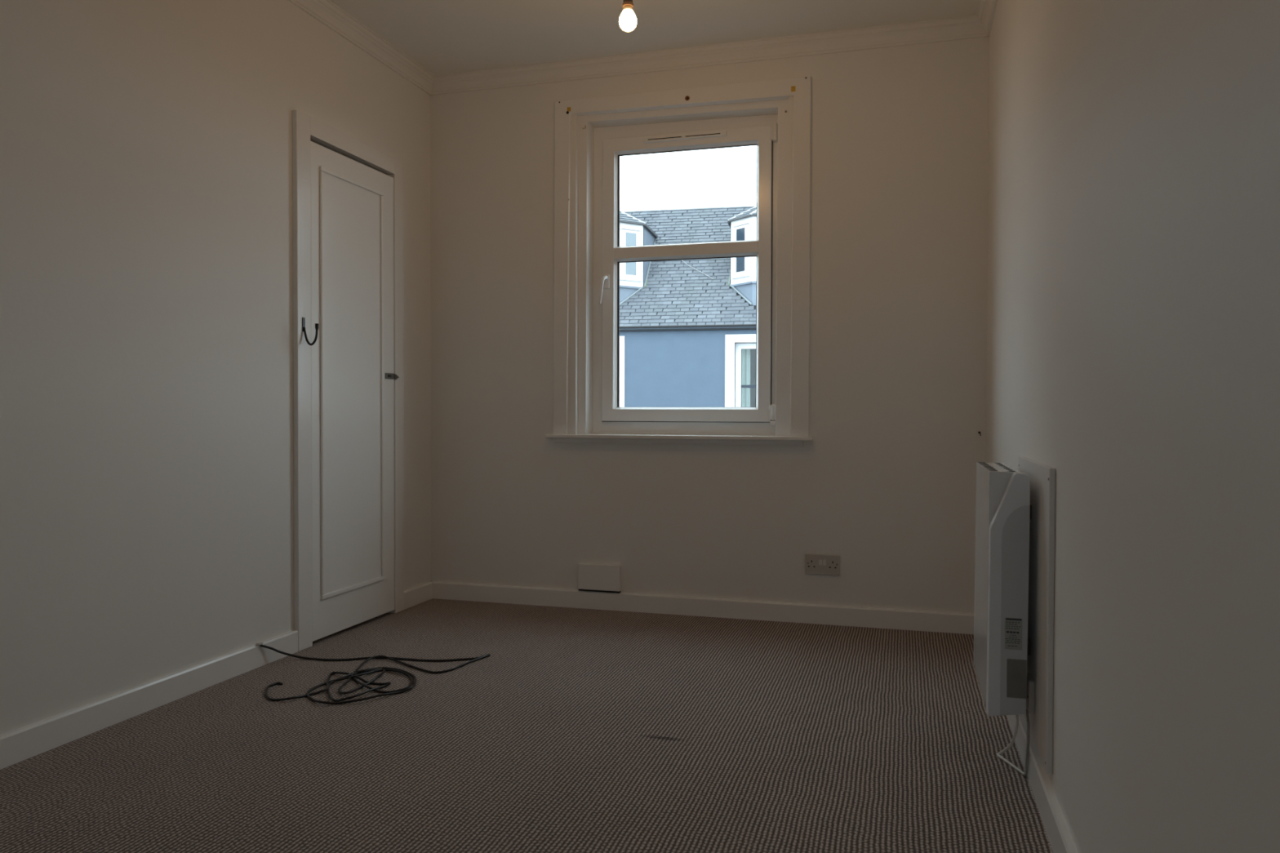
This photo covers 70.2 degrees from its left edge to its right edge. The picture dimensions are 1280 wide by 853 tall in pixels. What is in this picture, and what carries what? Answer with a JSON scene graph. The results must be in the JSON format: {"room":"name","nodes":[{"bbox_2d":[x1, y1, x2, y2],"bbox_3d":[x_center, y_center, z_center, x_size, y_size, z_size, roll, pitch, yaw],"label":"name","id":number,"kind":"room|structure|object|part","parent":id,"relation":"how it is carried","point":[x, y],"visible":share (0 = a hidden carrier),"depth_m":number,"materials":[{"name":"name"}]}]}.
{"room":"empty bedroom","nodes":[
{"label":"empty bedroom","id":0,"kind":"room"},
{"bbox_2d":[0,0,431,735],"bbox_3d":[-1.703,-0.381,2.233,0.120,2.495,4.550,0,1,16],"label":"wall","id":1,"kind":"structure","parent":0,"point":[147,419],"depth_m":2.78,"materials":[{"name":"white paint"}]},
{"bbox_2d":[0,581,432,769],"bbox_3d":[-1.640,0.826,2.234,0.018,0.081,4.550,0,1,16],"label":"baseboard","id":2,"kind":"structure","parent":1,"relation":"attached to","point":[18,745],"depth_m":2.72,"materials":[{"name":"white wood"}]},
{"bbox_2d":[292,109,404,651],"bbox_3d":[-1.191,-0.173,3.771,0.045,2.028,0.751,0,1,16],"label":"door","id":3,"kind":"structure","parent":1,"relation":"in","point":[348,214],"depth_m":3.71,"materials":[{"name":"wood"}]},
{"bbox_3d":[-1.278,-0.167,3.449,0.021,2.028,0.083,0,1,16],"label":"casing","id":4,"kind":"part","parent":3,"relation":"part of","materials":[{"name":"white wood"}]},
{"bbox_2d":[302,317,319,345],"bbox_3d":[-1.238,-0.358,3.426,0.067,0.106,0.015,0,1,16],"label":"coat hook","id":5,"kind":"object","parent":3,"relation":"attached to","point":[304,330],"visible":1,"depth_m":3.43,"materials":[{"name":"black metal"}]},
{"bbox_3d":[-1.268,-0.385,3.434,0.003,0.053,0.015,0,1,16],"label":"plate","id":6,"kind":"part","parent":5,"relation":"part of","materials":[{"name":"black metal"}]},
{"bbox_3d":[-1.240,-0.340,3.427,0.064,0.071,0.008,0,1,16],"label":"hook arm","id":7,"kind":"part","parent":5,"relation":"part of","materials":[{"name":"black metal"}]},
{"bbox_3d":[-1.181,-1.151,3.758,0.021,0.070,0.595,0,1,16],"label":"casing","id":8,"kind":"part","parent":3,"relation":"part of","materials":[{"name":"white wood"}]},
{"bbox_3d":[-1.090,-0.178,4.095,0.021,2.028,0.073,0,1,16],"label":"casing","id":9,"kind":"part","parent":3,"relation":"part of","materials":[{"name":"white wood"}]},
{"bbox_2d":[288,0,435,95],"bbox_3d":[-1.618,-1.592,2.188,0.053,0.071,4.550,0,1,16],"label":"trim","id":10,"kind":"structure","parent":1,"relation":"attached to","point":[325,11],"depth_m":3.81,"materials":[{"name":"white paint"}]},
{"bbox_2d":[0,598,1053,852],"bbox_3d":[-0.563,0.951,1.819,3.120,0.150,4.750,0,1,16],"label":"floor","id":11,"kind":"structure","parent":0,"point":[580,730],"depth_m":2.42,"materials":[{"name":"carpet"}]},
{"bbox_2d":[259,644,490,704],"bbox_3d":[-0.933,0.814,3.071,0.802,0.082,0.546,0,1,-4],"label":"coaxial cable","id":12,"kind":"object","parent":11,"relation":"on","point":[348,676],"visible":1,"depth_m":3.06,"materials":[{"name":"black rubber"}]},
{"bbox_2d":[329,0,979,75],"bbox_3d":[-0.529,-1.695,1.870,3.120,0.150,4.950,0,1,16],"label":"ceiling","id":13,"kind":"structure","parent":0,"point":[443,37],"depth_m":3.72,"materials":[{"name":"white paint"}]},
{"bbox_2d":[618,0,636,31],"bbox_3d":[-0.038,-1.453,2.919,0.084,0.368,0.084,0,1,16],"label":"pendant lamp","id":14,"kind":"object","parent":13,"relation":"hanging from","point":[628,20],"visible":1,"depth_m":2.90,"materials":[{"name":"white glass"}]},
{"bbox_2d":[430,36,989,613],"bbox_3d":[0.169,-0.410,4.162,2.640,2.495,0.200,0,1,16],"label":"wall","id":15,"kind":"structure","parent":0,"point":[885,483],"depth_m":3.93,"materials":[{"name":"white paint"}]},
{"bbox_2d":[577,563,621,593],"bbox_3d":[-0.186,0.693,4.165,0.202,0.125,0.025,0,1,16],"label":"box","id":16,"kind":"object","parent":15,"relation":"attached to","point":[592,577],"visible":1,"depth_m":4.15,"materials":[{"name":"white plastic"}]},
{"bbox_2d":[545,75,813,445],"bbox_3d":[0.180,-0.708,4.123,1.212,1.572,0.240,0,1,16],"label":"window","id":17,"kind":"structure","parent":15,"relation":"in","point":[756,113],"depth_m":4.12,"materials":[{"name":"white plastic"}]},
{"bbox_3d":[-0.166,-0.636,4.225,0.028,0.135,0.055,1,1,37],"label":"lever","id":18,"kind":"part","parent":17,"relation":"part of","materials":[{"name":"white plastic"}]},
{"bbox_3d":[-0.155,-0.677,4.250,0.028,0.065,0.013,0,1,16],"label":"handle","id":19,"kind":"part","parent":17,"relation":"part of","materials":[{"name":"white plastic"}]},
{"bbox_3d":[0.150,0.068,4.061,1.145,0.024,0.020,0,1,16],"label":"sill moulding","id":20,"kind":"part","parent":17,"relation":"part of","materials":[{"name":"white wood"}]},
{"bbox_3d":[0.169,0.047,4.105,1.212,0.016,0.176,0,1,16],"label":"sill","id":21,"kind":"part","parent":17,"relation":"part of","materials":[{"name":"white wood"}]},
{"bbox_2d":[643,130,726,143],"bbox_3d":[0.202,-1.314,4.132,0.386,0.024,0.020,0,1,16],"label":"vent","id":22,"kind":"object","parent":17,"relation":"attached to","point":[693,136],"depth_m":4.13,"materials":[{"name":"white plastic"}]},
{"bbox_3d":[0.210,-0.694,4.206,0.930,1.458,0.064,0,1,16],"label":"frame","id":23,"kind":"part","parent":17,"relation":"part of","materials":[{"name":"white plastic"}]},
{"bbox_3d":[0.208,-0.682,4.179,0.792,1.316,0.056,0,1,16],"label":"sash","id":24,"kind":"part","parent":17,"relation":"part of","materials":[{"name":"white plastic"}]},
{"bbox_2d":[431,581,974,634],"bbox_3d":[0.194,0.799,4.061,2.520,0.081,0.018,0,1,16],"label":"baseboard","id":25,"kind":"structure","parent":15,"relation":"attached to","point":[829,615],"depth_m":4.01,"materials":[{"name":"white wood"}]},
{"bbox_2d":[431,14,989,95],"bbox_3d":[0.194,-1.619,4.003,2.520,0.071,0.053,0,1,16],"label":"trim","id":26,"kind":"structure","parent":15,"relation":"attached to","point":[966,27],"depth_m":3.96,"materials":[{"name":"white paint"}]},
{"bbox_2d":[804,553,839,575],"bbox_3d":[0.779,0.590,3.890,0.146,0.086,0.012,0,1,16],"label":"double socket","id":27,"kind":"object","parent":15,"relation":"attached to","point":[815,564],"visible":1,"depth_m":3.89,"materials":[{"name":"plastic"}]},
{"bbox_2d":[986,0,1279,852],"bbox_3d":[0.859,-0.364,1.593,0.120,2.495,4.750,0,1,16],"label":"wall","id":28,"kind":"structure","parent":0,"point":[1133,285],"depth_m":1.24,"materials":[{"name":"white paint"}]},
{"bbox_2d":[976,0,997,36],"bbox_3d":[0.751,-1.575,1.500,0.053,0.071,4.550,0,1,16],"label":"trim","id":29,"kind":"structure","parent":28,"relation":"attached to","point":[986,8],"depth_m":3.54,"materials":[{"name":"white paint"}]},
{"bbox_2d":[1018,456,1055,774],"bbox_3d":[0.982,0.424,2.273,0.013,0.675,0.570,0,1,16],"label":"board","id":30,"kind":"object","parent":28,"relation":"attached to","point":[1040,663],"visible":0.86,"depth_m":2.09,"materials":[{"name":"wood"}]},
{"bbox_2d":[973,462,1031,776],"bbox_3d":[0.964,0.487,2.403,0.123,0.764,0.479,0,1,16],"label":"heater","id":31,"kind":"object","parent":30,"relation":"attached to","point":[1003,508],"depth_m":2.18,"materials":[{"name":"white metal"}]},
{"bbox_3d":[0.956,0.778,2.311,0.032,0.185,0.184,0,1,0],"label":"heater flex","id":32,"kind":"part","parent":31,"relation":"part of","materials":[{"name":"white plastic"}]},
{"bbox_2d":[1005,617,1021,646],"bbox_3d":[0.892,0.492,2.175,0.035,0.067,0.001,0,1,16],"label":"print","id":33,"kind":"object","parent":31,"relation":"attached to","point":[1013,625],"depth_m":2.18},
{"bbox_2d":[1026,673,1035,713],"bbox_3d":[0.953,0.653,2.228,0.015,0.078,0.072,0,1,16],"label":"outlet box","id":34,"kind":"object","parent":30,"relation":"attached to","point":[1030,692],"visible":0.85,"depth_m":2.19,"materials":[{"name":"plastic"}]},
{"bbox_2d":[1007,714,1078,852],"bbox_3d":[0.762,0.843,1.536,0.018,0.081,4.550,0,1,16],"label":"baseboard","id":35,"kind":"structure","parent":28,"relation":"attached to","point":[1060,839],"depth_m":2.02,"materials":[{"name":"white wood"}]},
{"label":"outside","id":36,"kind":"structure","parent":0,"visible":0},
{"bbox_3d":[15.810,3.284,62.375,180.000,0.200,119.400,0,1,16],"label":"street","id":37,"kind":"object","parent":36,"visible":0},
{"bbox_2d":[619,201,756,407],"bbox_3d":[1.494,-0.474,19.760,15.442,8.699,5.895,0,1,12],"label":"house","id":38,"kind":"structure","parent":37,"relation":"on","point":[686,325],"depth_m":17.22,"materials":[{"name":"blue stone"}]},
{"bbox_3d":[-0.189,-3.360,17.795,0.407,0.930,0.050,0,1,-33],"label":"window casing","id":39,"kind":"part","parent":38,"relation":"part of","materials":[{"name":"white wood"}]},
{"bbox_3d":[-0.180,-2.868,17.786,0.519,0.035,0.060,0,1,-33],"label":"window sill","id":40,"kind":"part","parent":38,"relation":"part of","materials":[{"name":"white wood"}]},
{"bbox_3d":[-0.176,-3.370,17.774,0.247,0.820,0.002,0,1,-33],"label":"pane","id":41,"kind":"part","parent":38,"relation":"part of","materials":[{"name":"blue glass"}]},
{"bbox_3d":[1.914,-2.855,17.335,0.060,0.035,0.519,-1,1,-34],"label":"window sill","id":42,"kind":"part","parent":38,"relation":"part of","materials":[{"name":"white wood"}]},
{"bbox_3d":[1.911,-3.357,17.323,0.002,0.820,0.247,-1,1,-34],"label":"pane","id":43,"kind":"part","parent":38,"relation":"part of","materials":[{"name":"blue glass"}]},
{"bbox_3d":[1.932,-3.348,17.338,0.050,0.930,0.407,-1,1,-34],"label":"window casing","id":44,"kind":"part","parent":38,"relation":"part of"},
{"bbox_2d":[741,349,750,407],"bbox_3d":[1.957,-0.713,17.076,0.215,1.630,0.062,0,1,12],"label":"curtain","id":45,"kind":"object","parent":38,"relation":"hanging from","point":[745,353],"visible":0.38,"depth_m":17.07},
{"bbox_3d":[2.205,-0.744,16.871,0.676,0.050,0.005,0,1,12],"label":"meeting rail","id":46,"kind":"part","parent":38,"relation":"part of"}
]}

